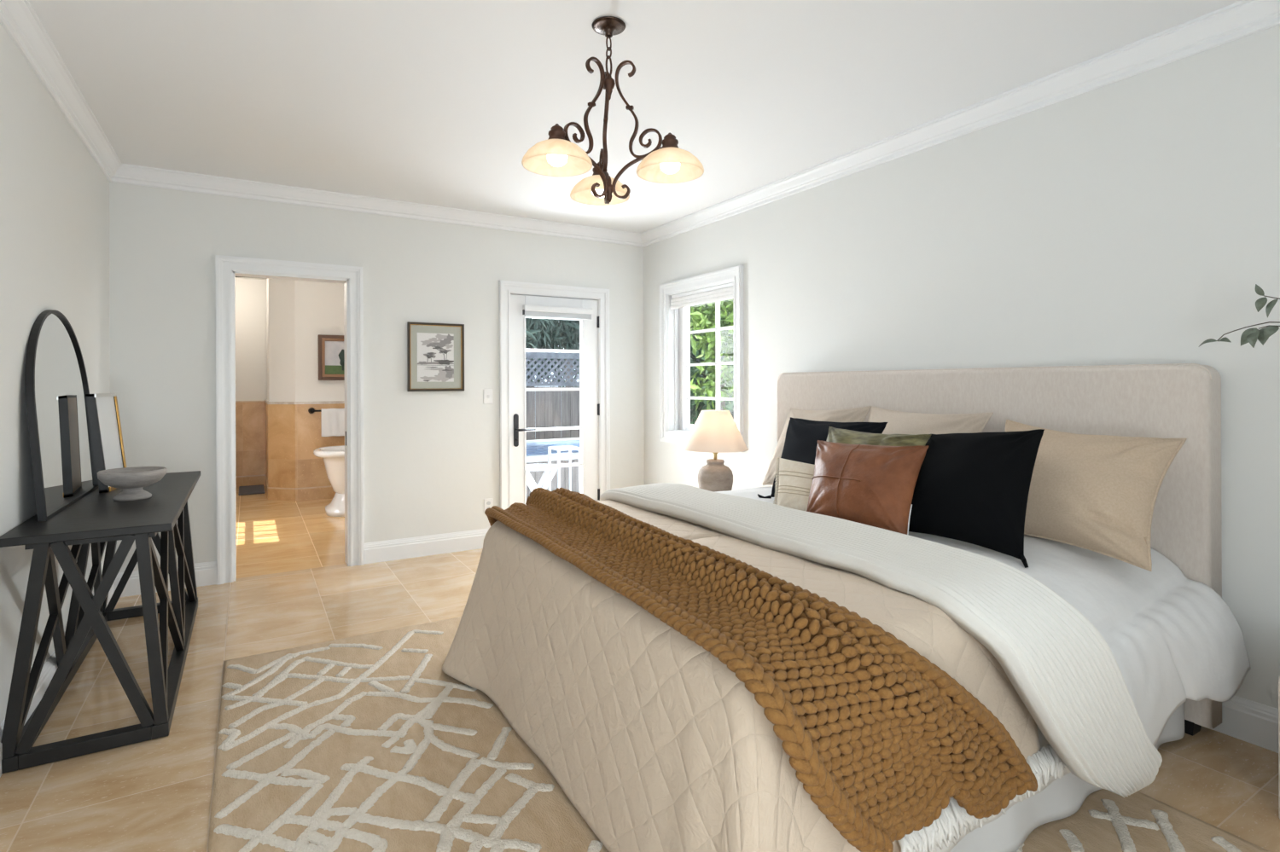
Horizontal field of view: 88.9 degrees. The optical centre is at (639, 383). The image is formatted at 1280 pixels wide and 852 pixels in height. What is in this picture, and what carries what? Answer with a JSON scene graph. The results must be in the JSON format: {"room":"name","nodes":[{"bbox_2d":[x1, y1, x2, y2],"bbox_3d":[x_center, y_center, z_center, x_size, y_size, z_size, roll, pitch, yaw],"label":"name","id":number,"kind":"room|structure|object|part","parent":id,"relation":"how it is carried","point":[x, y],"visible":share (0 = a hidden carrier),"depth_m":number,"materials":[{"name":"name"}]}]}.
{"room":"bedroom","nodes":[
{"label":"bedroom","id":0,"kind":"room"},
{"bbox_2d":[0,23,110,725],"bbox_3d":[-1.617,-0.020,1.179,0.140,2.592,6.267,0,0,-31],"label":"wall","id":1,"kind":"structure","parent":0,"point":[55,195],"depth_m":2.49,"materials":[{"name":"white paint"}]},
{"bbox_2d":[0,583,113,777],"bbox_3d":[-1.582,1.203,1.280,0.016,0.145,6.127,0,0,-31],"label":"baseboard","id":2,"kind":"structure","parent":1,"relation":"attached to","point":[49,668],"depth_m":2.57,"materials":[{"name":"white paint"}]},
{"bbox_2d":[0,0,122,181],"bbox_3d":[-1.568,-1.265,1.293,0.068,0.102,6.127,0,0,-31],"label":"trim","id":3,"kind":"structure","parent":1,"relation":"attached to","point":[19,18],"depth_m":2.67,"materials":[{"name":"white paint"}]},
{"bbox_2d":[235,278,266,401],"bbox_3d":[-4.493,-0.014,8.465,2.510,2.600,0.100,0,0,-31],"label":"wall","id":4,"kind":"structure","parent":0,"point":[250,293],"depth_m":8.17,"materials":[{"name":"white paint"}]},
{"bbox_2d":[235,401,265,488],"bbox_3d":[-5.132,0.752,8.008,0.940,1.073,0.022,0,0,-31],"label":"trim","id":5,"kind":"structure","parent":4,"relation":"attached to","point":[250,416],"depth_m":8.16,"materials":[{"name":"tile"}]},
{"bbox_2d":[266,278,344,401],"bbox_3d":[-3.677,-0.017,8.028,1.560,2.600,1.490,0,0,-31],"label":"wall","id":6,"kind":"structure","parent":0,"point":[298,311],"depth_m":7.21,"materials":[{"name":"white paint"}]},
{"bbox_2d":[264,400,344,501],"bbox_3d":[-3.678,0.740,8.013,1.582,1.086,1.512,0,0,-31],"label":"trim","id":7,"kind":"structure","parent":6,"relation":"attached to","point":[293,471],"depth_m":7.19,"materials":[{"name":"tile"}]},
{"bbox_2d":[308,407,321,413],"bbox_3d":[-3.296,0.297,7.335,0.767,0.068,0.110,0,0,-29],"label":"towel bar","id":8,"kind":"object","parent":6,"relation":"attached to","point":[311,410],"visible":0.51,"depth_m":7.16,"materials":[{"name":"black metal"}]},
{"bbox_3d":[-3.605,0.298,7.172,0.066,0.068,0.090,0,0,-31],"label":"post","id":9,"kind":"part","parent":8,"relation":"part of","materials":[{"name":"black metal"}]},
{"bbox_2d":[321,408,344,436],"bbox_3d":[-3.350,0.428,7.258,0.347,0.312,0.050,0,0,-28],"label":"towel","id":10,"kind":"object","parent":8,"relation":"hanging from","point":[333,420],"visible":0.66,"depth_m":7.22,"materials":[{"name":"white fabric"}]},
{"bbox_2d":[317,334,344,380],"bbox_3d":[-3.278,-0.292,7.396,0.665,0.504,0.055,0,0,-31],"label":"framed painting","id":11,"kind":"object","parent":6,"relation":"attached to","point":[331,348],"visible":0.44,"depth_m":7.29,"materials":[{"name":"brown wood"}]},
{"bbox_2d":[109,181,644,572],"bbox_3d":[-1.593,-0.020,4.925,4.036,2.592,0.130,0,0,-31],"label":"wall","id":12,"kind":"structure","parent":0,"point":[431,459],"depth_m":4.69,"materials":[{"name":"white paint"}]},
{"bbox_2d":[215,255,364,585],"bbox_3d":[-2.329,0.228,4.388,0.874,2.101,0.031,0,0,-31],"label":"trim","id":13,"kind":"structure","parent":12,"relation":"attached to","point":[224,265],"depth_m":4.23,"materials":[{"name":"white paint"}]},
{"bbox_2d":[113,528,489,597],"bbox_3d":[-1.560,1.203,4.857,3.736,0.145,0.016,0,0,-31],"label":"baseboard","id":14,"kind":"structure","parent":12,"relation":"attached to","point":[206,573],"depth_m":4.74,"materials":[{"name":"white paint"}]},
{"bbox_2d":[110,163,642,247],"bbox_3d":[-1.555,-1.265,4.834,3.736,0.102,0.068,0,0,-31],"label":"trim","id":15,"kind":"structure","parent":12,"relation":"attached to","point":[126,173],"depth_m":4.56,"materials":[{"name":"white paint"}]},
{"bbox_2d":[407,321,464,391],"bbox_3d":[-1.521,-0.198,4.875,0.412,0.509,0.026,0,0,-31],"label":"framed print","id":16,"kind":"object","parent":12,"relation":"attached to","point":[435,352],"visible":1,"depth_m":4.87,"materials":[{"name":"beige paper"}]},
{"bbox_2d":[483,389,492,404],"bbox_3d":[-1.183,0.100,5.087,0.070,0.114,0.013,0,0,-31],"label":"light switch","id":17,"kind":"object","parent":12,"relation":"attached to","point":[487,392],"visible":1,"depth_m":5.09,"materials":[{"name":"white plastic"}]},
{"bbox_2d":[483,498,493,513],"bbox_3d":[-1.181,0.953,5.089,0.070,0.114,0.009,0,0,-31],"label":"wall outlet","id":18,"kind":"object","parent":12,"relation":"attached to","point":[488,503],"visible":0.73,"depth_m":5.08,"materials":[{"name":"white plastic"}]},
{"bbox_2d":[498,280,610,510],"bbox_3d":[-0.682,0.230,5.377,0.976,2.086,0.031,0,0,-31],"label":"trim","id":19,"kind":"structure","parent":12,"relation":"attached to","point":[505,288],"depth_m":5.29,"materials":[{"name":"white paint"}]},
{"bbox_2d":[510,293,599,505],"bbox_3d":[-0.707,0.274,5.418,0.800,1.998,0.194,0,0,-31],"label":"door","id":20,"kind":"structure","parent":12,"relation":"in","point":[590,405],"depth_m":5.45,"materials":[{"name":"white paint"}]},
{"bbox_3d":[-0.990,0.373,5.218,0.042,0.264,0.009,0,0,-31],"label":"handle plate","id":21,"kind":"part","parent":20,"relation":"part of","materials":[{"name":"brown metal"}]},
{"bbox_3d":[-0.916,0.407,5.220,0.152,0.097,0.070,0,0,-31],"label":"lever","id":22,"kind":"part","parent":20,"relation":"part of","materials":[{"name":"brown metal"}]},
{"bbox_2d":[522,304,593,319],"bbox_3d":[-0.675,-0.588,5.379,0.612,0.090,0.062,0,0,-31],"label":"roller shade","id":23,"kind":"object","parent":20,"relation":"attached to","point":[527,310],"visible":1,"depth_m":5.35,"materials":[{"name":"white fabric"}]},
{"bbox_2d":[29,0,1241,279],"bbox_3d":[-1.147,-1.378,4.172,4.037,0.120,10.910,0,0,-31],"label":"ceiling","id":24,"kind":"structure","parent":0,"point":[433,102],"depth_m":2.84,"materials":[{"name":"white paint"}]},
{"bbox_2d":[521,16,703,205],"bbox_3d":[-0.158,-0.995,2.404,0.622,0.652,0.636,0,0,-31],"label":"chandelier","id":25,"kind":"object","parent":24,"relation":"hanging from","point":[555,156],"visible":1,"depth_m":2.36,"materials":[{"name":"brown metal"}]},
{"bbox_3d":[-0.286,-0.789,2.249,0.242,0.079,0.242,0,0,-31],"label":"lamp shade","id":26,"kind":"part","parent":25,"relation":"part of","materials":[{"name":"white glass"}]},
{"bbox_3d":[-0.286,-0.787,2.249,0.072,0.073,0.071,0,0,-31],"label":"bulb","id":27,"kind":"part","parent":25,"relation":"part of","materials":[{"name":"white glass"}]},
{"bbox_3d":[-0.204,-0.927,2.323,0.218,0.500,0.015,0,0,-42],"label":"arm","id":28,"kind":"part","parent":25,"relation":"part of","materials":[{"name":"brown metal"}]},
{"bbox_3d":[-0.161,-0.788,2.631,0.072,0.073,0.071,0,0,-31],"label":"bulb","id":29,"kind":"part","parent":25,"relation":"part of","materials":[{"name":"white glass"}]},
{"bbox_3d":[-0.161,-0.790,2.631,0.242,0.079,0.242,0,0,-31],"label":"lamp shade","id":30,"kind":"part","parent":25,"relation":"part of","materials":[{"name":"white glass"}]},
{"bbox_3d":[-0.139,-0.927,2.523,0.015,0.500,0.218,0,0,-12],"label":"arm","id":31,"kind":"part","parent":25,"relation":"part of","materials":[{"name":"brown metal"}]},
{"bbox_3d":[-0.115,-1.206,2.404,0.024,0.152,0.031,0,0,1],"label":"chain","id":32,"kind":"part","parent":25,"relation":"part of","materials":[{"name":"brown metal"}]},
{"bbox_3d":[0.002,-0.928,2.367,0.218,0.500,0.015,0,0,18],"label":"arm","id":33,"kind":"part","parent":25,"relation":"part of","materials":[{"name":"brown metal"}]},
{"bbox_3d":[0.107,-0.789,2.332,0.072,0.073,0.071,0,0,-31],"label":"bulb","id":34,"kind":"part","parent":25,"relation":"part of","materials":[{"name":"white glass"}]},
{"bbox_3d":[0.107,-0.791,2.332,0.242,0.079,0.242,0,0,-31],"label":"lamp shade","id":35,"kind":"part","parent":25,"relation":"part of","materials":[{"name":"white glass"}]},
{"bbox_2d":[0,485,1279,851],"bbox_3d":[-1.137,1.334,4.172,4.037,0.120,10.910,0,0,-31],"label":"floor","id":36,"kind":"structure","parent":0,"point":[155,795],"depth_m":2.53,"materials":[{"name":"stone"}]},
{"bbox_2d":[0,471,200,773],"bbox_3d":[-2.309,0.889,2.939,0.467,0.772,1.670,0,0,-31],"label":"console table","id":37,"kind":"object","parent":36,"relation":"on","point":[96,520],"visible":0.94,"depth_m":2.34,"materials":[{"name":"black wood"}]},
{"bbox_3d":[-2.051,0.882,2.179,0.128,0.705,0.040,0,0,-31],"label":"leg","id":38,"kind":"part","parent":37,"relation":"part of","materials":[{"name":"black wood"}]},
{"bbox_2d":[24,309,98,521],"bbox_3d":[-2.442,0.097,2.768,0.088,0.813,0.910,0,0,-31],"label":"arched mirror","id":39,"kind":"object","parent":37,"relation":"on","point":[56,386],"visible":0.91,"depth_m":2.67,"materials":[{"name":"black metal"}]},
{"bbox_3d":[-2.457,0.884,2.856,0.121,0.704,0.040,0,0,-31],"label":"leg","id":40,"kind":"part","parent":37,"relation":"part of","materials":[{"name":"black wood"}]},
{"bbox_3d":[-2.317,1.252,2.942,0.453,0.047,1.635,0,0,-31],"label":"rail","id":41,"kind":"part","parent":37,"relation":"part of","materials":[{"name":"black wood"}]},
{"bbox_2d":[85,393,126,493],"bbox_3d":[-2.570,0.275,3.154,0.084,0.458,0.334,0,0,-25],"label":"picture frame","id":42,"kind":"object","parent":37,"relation":"on","point":[103,413],"visible":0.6,"depth_m":3.10,"materials":[{"name":"black metal"}]},
{"bbox_3d":[-2.578,0.055,3.150,0.009,0.017,0.327,0,0,-25],"label":"silvered rail","id":43,"kind":"part","parent":42,"relation":"part of","materials":[{"name":"silver metal"}]},
{"bbox_2d":[95,396,122,487],"bbox_3d":[-2.563,0.274,3.158,0.048,0.421,0.291,0,0,-25],"label":"print","id":44,"kind":"object","parent":42,"relation":"attached to","point":[111,439],"depth_m":3.15,"materials":[{"name":"white paper"}]},
{"bbox_3d":[-2.866,0.885,3.538,0.128,0.705,0.040,0,0,-31],"label":"leg","id":45,"kind":"part","parent":37,"relation":"part of","materials":[{"name":"black wood"}]},
{"bbox_2d":[97,466,166,500],"bbox_3d":[-2.224,0.440,2.862,0.242,0.126,0.242,0,0,-31],"label":"footed bowl","id":46,"kind":"object","parent":37,"relation":"on","point":[132,480],"visible":1,"depth_m":2.81,"materials":[{"name":"white ceramic"}]},
{"bbox_2d":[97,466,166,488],"bbox_3d":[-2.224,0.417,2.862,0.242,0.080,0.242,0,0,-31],"label":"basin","id":47,"kind":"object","parent":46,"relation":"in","point":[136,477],"depth_m":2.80,"materials":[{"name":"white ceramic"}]},
{"bbox_3d":[-1.760,0.881,2.353,0.093,0.703,0.040,0,0,-31],"label":"leg","id":48,"kind":"part","parent":37,"relation":"part of","materials":[{"name":"black wood"}]},
{"bbox_3d":[-2.166,0.883,3.031,0.086,0.702,0.040,0,0,-31],"label":"leg","id":49,"kind":"part","parent":37,"relation":"part of","materials":[{"name":"black wood"}]},
{"bbox_3d":[-2.575,0.884,3.712,0.093,0.703,0.040,0,0,-31],"label":"leg","id":50,"kind":"part","parent":37,"relation":"part of","materials":[{"name":"black wood"}]},
{"bbox_2d":[238,484,265,495],"bbox_3d":[-4.667,1.276,7.844,0.265,0.022,0.660,0,0,-31],"label":"floor vent","id":51,"kind":"object","parent":36,"relation":"on","point":[248,490],"visible":1,"depth_m":7.76,"materials":[{"name":"grey metal"}]},
{"bbox_2d":[313,445,344,517],"bbox_3d":[-2.701,0.962,6.681,1.150,0.635,0.756,0,0,-31],"label":"bathtub","id":52,"kind":"object","parent":36,"relation":"on","point":[333,457],"visible":0.29,"depth_m":6.31,"materials":[{"name":"white ceramic"}]},
{"bbox_2d":[207,616,1270,851],"bbox_3d":[-0.061,1.259,2.285,2.440,0.023,3.087,0,0,-31],"label":"area rug","id":53,"kind":"object","parent":36,"relation":"on","point":[363,743],"visible":0.32,"depth_m":2.10,"materials":[{"name":"beige carpet"}]},
{"bbox_2d":[777,363,1221,736],"bbox_3d":[0.644,0.599,2.753,2.075,1.336,2.199,0,0,-31],"label":"headboard","id":54,"kind":"object","parent":36,"relation":"on","point":[1169,400],"visible":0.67,"depth_m":2.53,"materials":[{"name":"fabric"}]},
{"bbox_2d":[442,500,1040,851],"bbox_3d":[0.044,0.912,2.375,1.085,0.670,2.169,0,0,-31],"label":"quilt","id":55,"kind":"object","parent":54,"relation":"on","point":[658,746],"visible":0.53,"depth_m":1.71,"materials":[{"name":"beige fabric"}]},
{"bbox_2d":[484,488,1037,851],"bbox_3d":[-0.053,0.738,2.261,0.790,0.537,2.330,0,0,-37],"label":"knit throw","id":56,"kind":"object","parent":55,"relation":"on","point":[880,738],"visible":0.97,"depth_m":1.43,"materials":[{"name":"brown fabric"}]},
{"bbox_2d":[599,482,1162,797],"bbox_3d":[0.586,0.800,2.615,0.642,0.609,2.300,0,0,-31],"label":"blanket","id":57,"kind":"object","parent":54,"relation":"on","point":[1067,676],"visible":0.91,"depth_m":1.72,"materials":[{"name":"white fabric"}]},
{"bbox_2d":[715,486,1250,745],"bbox_3d":[0.981,0.810,2.858,1.276,0.522,2.280,0,0,-31],"label":"sheet","id":58,"kind":"object","parent":54,"relation":"on","point":[1172,638],"visible":0.28,"depth_m":2.07,"materials":[{"name":"white fabric"}]},
{"bbox_2d":[773,457,814,511],"bbox_3d":[0.729,0.451,2.745,0.167,0.229,0.541,0,0,-38],"label":"lumbar cushion","id":59,"kind":"object","parent":58,"relation":"on","point":[794,481],"visible":0.42,"depth_m":2.80,"materials":[{"name":"beige fabric"}]},
{"bbox_2d":[762,406,870,485],"bbox_3d":[0.938,0.344,3.545,0.325,0.454,0.642,0,0,-31],"label":"pillow","id":60,"kind":"object","parent":58,"relation":"on","point":[857,415],"visible":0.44,"depth_m":3.57,"materials":[{"name":"beige fabric"}]},
{"bbox_2d":[757,417,887,499],"bbox_3d":[0.844,0.368,3.075,0.313,0.392,0.685,0,0,-31],"label":"cushion","id":61,"kind":"object","parent":58,"relation":"on","point":[802,435],"visible":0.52,"depth_m":3.09,"materials":[{"name":"black fabric"}]},
{"bbox_2d":[806,440,928,535],"bbox_3d":[0.833,0.389,2.529,0.237,0.325,0.590,0,0,-31],"label":"cushion","id":62,"kind":"object","parent":58,"relation":"on","point":[872,485],"visible":0.82,"depth_m":2.42,"materials":[{"name":"leather"}]},
{"bbox_2d":[826,426,931,446],"bbox_3d":[0.902,0.374,2.719,0.257,0.356,0.534,0,0,-31],"label":"cushion","id":63,"kind":"object","parent":58,"relation":"on","point":[835,435],"visible":0.27,"depth_m":2.70,"materials":[{"name":"green fabric"}]},
{"bbox_2d":[867,406,993,435],"bbox_3d":[1.242,0.343,3.054,0.317,0.453,0.656,0,0,-31],"label":"pillow","id":64,"kind":"object","parent":58,"relation":"on","point":[898,422],"visible":0.34,"depth_m":2.97,"materials":[{"name":"beige fabric"}]},
{"bbox_2d":[908,429,1044,568],"bbox_3d":[1.197,0.370,2.356,0.324,0.419,0.551,0,0,-31],"label":"cushion","id":65,"kind":"object","parent":58,"relation":"on","point":[973,488],"visible":0.86,"depth_m":2.26,"materials":[{"name":"black fabric"}]},
{"bbox_2d":[1005,419,1186,571],"bbox_3d":[1.561,0.369,2.389,0.345,0.438,0.651,0,0,-31],"label":"pillow","id":66,"kind":"object","parent":58,"relation":"on","point":[1096,493],"visible":0.64,"depth_m":2.22,"materials":[{"name":"beige fabric"}]},
{"bbox_2d":[897,725,1073,851],"bbox_3d":[1.061,1.038,1.729,1.207,0.205,0.079,0,0,-31],"label":"blanket","id":67,"kind":"object","parent":54,"relation":"on","point":[954,823],"visible":0.23,"depth_m":1.52,"materials":[{"name":"white fabric"}]},
{"bbox_2d":[949,703,1184,851],"bbox_3d":[0.603,1.061,2.654,1.974,0.386,1.981,0,0,-31],"label":"bed skirt","id":68,"kind":"object","parent":54,"relation":"on","point":[1064,797],"visible":0.07,"depth_m":1.82,"materials":[{"name":"white fabric"}]},
{"bbox_3d":[1.991,1.213,2.383,0.090,0.100,0.090,0,0,-31],"label":"leg","id":69,"kind":"part","parent":54,"relation":"part of","materials":[{"name":"black wood"}]},
{"bbox_2d":[1278,676,1279,819],"bbox_3d":[2.161,1.031,1.772,0.493,0.462,0.527,0,0,-31],"label":"nightstand","id":70,"kind":"object","parent":36,"relation":"on","point":[1279,677],"visible":1,"depth_m":1.89,"materials":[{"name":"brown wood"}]},
{"bbox_2d":[1198,284,1279,348],"bbox_3d":[2.066,0.241,1.806,0.401,1.118,0.870,0,0,-31],"label":"branch","id":71,"kind":"object","parent":70,"relation":"on","point":[1250,335],"visible":1,"depth_m":2.06,"materials":[{"name":"green plant"}]},
{"bbox_3d":[0.571,1.037,4.420,0.493,0.462,0.525,0,0,-31],"label":"nightstand","id":72,"kind":"object","parent":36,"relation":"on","visible":0},
{"bbox_2d":[682,410,748,492],"bbox_3d":[0.506,0.493,4.385,0.434,0.626,0.434,0,0,-31],"label":"table lamp","id":73,"kind":"object","parent":72,"relation":"on","point":[714,432],"visible":0.93,"depth_m":4.28,"materials":[{"name":"ceramic"}]},
{"bbox_3d":[0.525,0.358,4.397,0.140,0.310,0.162,0,0,-31],"label":"stem","id":74,"kind":"part","parent":73,"relation":"part of","materials":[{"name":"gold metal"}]},
{"bbox_3d":[0.506,0.310,4.385,0.434,0.260,0.434,0,0,-31],"label":"lamp shade","id":75,"kind":"part","parent":73,"relation":"part of","materials":[{"name":"fabric"}]},
{"bbox_2d":[643,24,1279,709],"bbox_3d":[1.715,-0.032,3.180,0.160,2.592,6.267,0,0,-31],"label":"wall","id":76,"kind":"structure","parent":0,"point":[1135,219],"depth_m":2.81,"materials":[{"name":"white paint"}]},
{"bbox_2d":[668,280,733,433],"bbox_3d":[0.533,-0.172,5.149,0.167,1.164,0.884,0,0,-31],"label":"window","id":77,"kind":"structure","parent":76,"relation":"in","point":[678,319],"depth_m":5.46,"materials":[{"name":"white paint"}]},
{"bbox_3d":[0.563,-0.177,5.168,0.057,1.150,0.864,0,0,-31],"label":"sash","id":78,"kind":"part","parent":77,"relation":"part of","materials":[{"name":"white paint"}]},
{"bbox_2d":[669,282,733,309],"bbox_3d":[0.499,-0.681,5.122,0.071,0.121,0.842,0,0,-31],"label":"roman shade","id":79,"kind":"object","parent":77,"relation":"attached to","point":[724,292],"visible":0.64,"depth_m":5.08,"materials":[{"name":"white fabric"}]},
{"bbox_2d":[659,265,744,453],"bbox_3d":[0.450,-0.177,5.100,0.031,1.334,1.064,0,0,-31],"label":"trim","id":80,"kind":"structure","parent":76,"relation":"attached to","point":[735,274],"depth_m":5.06,"materials":[{"name":"white paint"}]},
{"bbox_2d":[640,0,1279,247],"bbox_3d":[1.576,-1.277,3.181,0.068,0.102,6.127,0,0,-31],"label":"trim","id":81,"kind":"structure","parent":76,"relation":"attached to","point":[1243,18],"depth_m":2.93,"materials":[{"name":"white paint"}]},
{"bbox_2d":[1212,695,1278,753],"bbox_3d":[1.608,1.192,3.195,0.016,0.145,6.127,0,0,-31],"label":"baseboard","id":82,"kind":"structure","parent":76,"relation":"attached to","point":[1251,722],"depth_m":2.29,"materials":[{"name":"white paint"}]},
{"bbox_3d":[2.229,1.487,13.645,14.140,0.150,10.893,0,0,-31],"label":"ground","id":83,"kind":"structure","parent":0,"visible":0},
{"bbox_2d":[526,464,558,492],"bbox_3d":[-1.054,1.141,6.736,0.420,0.591,0.420,0,0,-31],"label":"patio table","id":84,"kind":"object","parent":83,"relation":"on","point":[532,485],"visible":0.3,"depth_m":6.73,"materials":[{"name":"white wood"}]},
{"bbox_3d":[-1.086,1.149,6.790,0.384,0.577,0.024,0,0,-34],"label":"leg","id":85,"kind":"part","parent":84,"relation":"part of","materials":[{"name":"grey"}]},
{"bbox_3d":[-1.014,1.149,6.670,0.384,0.577,0.024,0,0,-34],"label":"leg","id":86,"kind":"part","parent":84,"relation":"part of","materials":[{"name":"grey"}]},
{"bbox_3d":[-1.094,1.149,6.803,0.384,0.577,0.024,0,0,-34],"label":"leg","id":87,"kind":"part","parent":84,"relation":"part of","materials":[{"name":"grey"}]},
{"bbox_3d":[-1.022,1.149,6.683,0.384,0.577,0.024,0,0,-34],"label":"leg","id":88,"kind":"part","parent":84,"relation":"part of","materials":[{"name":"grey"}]},
{"bbox_2d":[525,317,580,387],"bbox_3d":[-1.990,-0.691,11.811,3.643,4.240,1.621,0,0,-31],"label":"conifer tree","id":89,"kind":"object","parent":83,"relation":"on","point":[550,334],"visible":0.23,"depth_m":11.77,"materials":[{"name":"green plant"}]},
{"bbox_2d":[526,437,580,500],"bbox_3d":[-1.093,1.144,9.116,2.343,0.560,2.240,0,0,-31],"label":"hot tub","id":90,"kind":"object","parent":83,"relation":"on","point":[537,450],"visible":0.04,"depth_m":8.02,"materials":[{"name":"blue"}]},
{"bbox_2d":[547,445,580,493],"bbox_3d":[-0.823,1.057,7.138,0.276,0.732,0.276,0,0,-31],"label":"patio chair","id":91,"kind":"object","parent":83,"relation":"on","point":[569,448],"visible":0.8,"depth_m":7.09,"materials":[{"name":"white wood"}]},
{"bbox_3d":[-0.995,1.059,7.180,0.026,0.730,0.026,0,0,-31],"label":"leg","id":92,"kind":"part","parent":91,"relation":"part of","materials":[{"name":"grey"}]},
{"bbox_3d":[-0.866,1.058,6.966,0.026,0.730,0.026,0,0,-31],"label":"leg","id":93,"kind":"part","parent":91,"relation":"part of","materials":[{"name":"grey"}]},
{"bbox_3d":[-0.824,0.743,7.138,0.274,0.104,0.274,0,0,-31],"label":"frame","id":94,"kind":"part","parent":91,"relation":"part of","materials":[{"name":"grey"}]},
{"bbox_3d":[-0.780,1.058,7.309,0.026,0.730,0.026,0,0,-31],"label":"leg","id":95,"kind":"part","parent":91,"relation":"part of","materials":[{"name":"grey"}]},
{"bbox_3d":[-0.651,1.057,7.095,0.026,0.730,0.026,0,0,-31],"label":"leg","id":96,"kind":"part","parent":91,"relation":"part of","materials":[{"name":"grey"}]},
{"bbox_2d":[525,352,704,440],"bbox_3d":[0.406,0.449,11.948,10.701,1.940,0.150,0,0,-31],"label":"fence","id":97,"kind":"object","parent":83,"relation":"on","point":[544,409],"visible":0.12,"depth_m":10.79,"materials":[{"name":"grey wood"}]},
{"bbox_3d":[-1.192,0.459,11.023,0.100,1.930,0.090,0,0,-31],"label":"post","id":98,"kind":"part","parent":97,"relation":"part of","materials":[{"name":"grey wood"}]},
{"bbox_3d":[0.379,-0.244,11.898,9.100,0.555,0.090,0,0,-31],"label":"rail","id":99,"kind":"part","parent":97,"relation":"part of","materials":[{"name":"grey wood"}]},
{"bbox_2d":[689,298,733,424],"bbox_3d":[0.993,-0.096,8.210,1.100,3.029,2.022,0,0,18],"label":"tree","id":100,"kind":"object","parent":83,"relation":"on","point":[699,313],"visible":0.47,"depth_m":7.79,"materials":[{"name":"green plant"}]}
]}

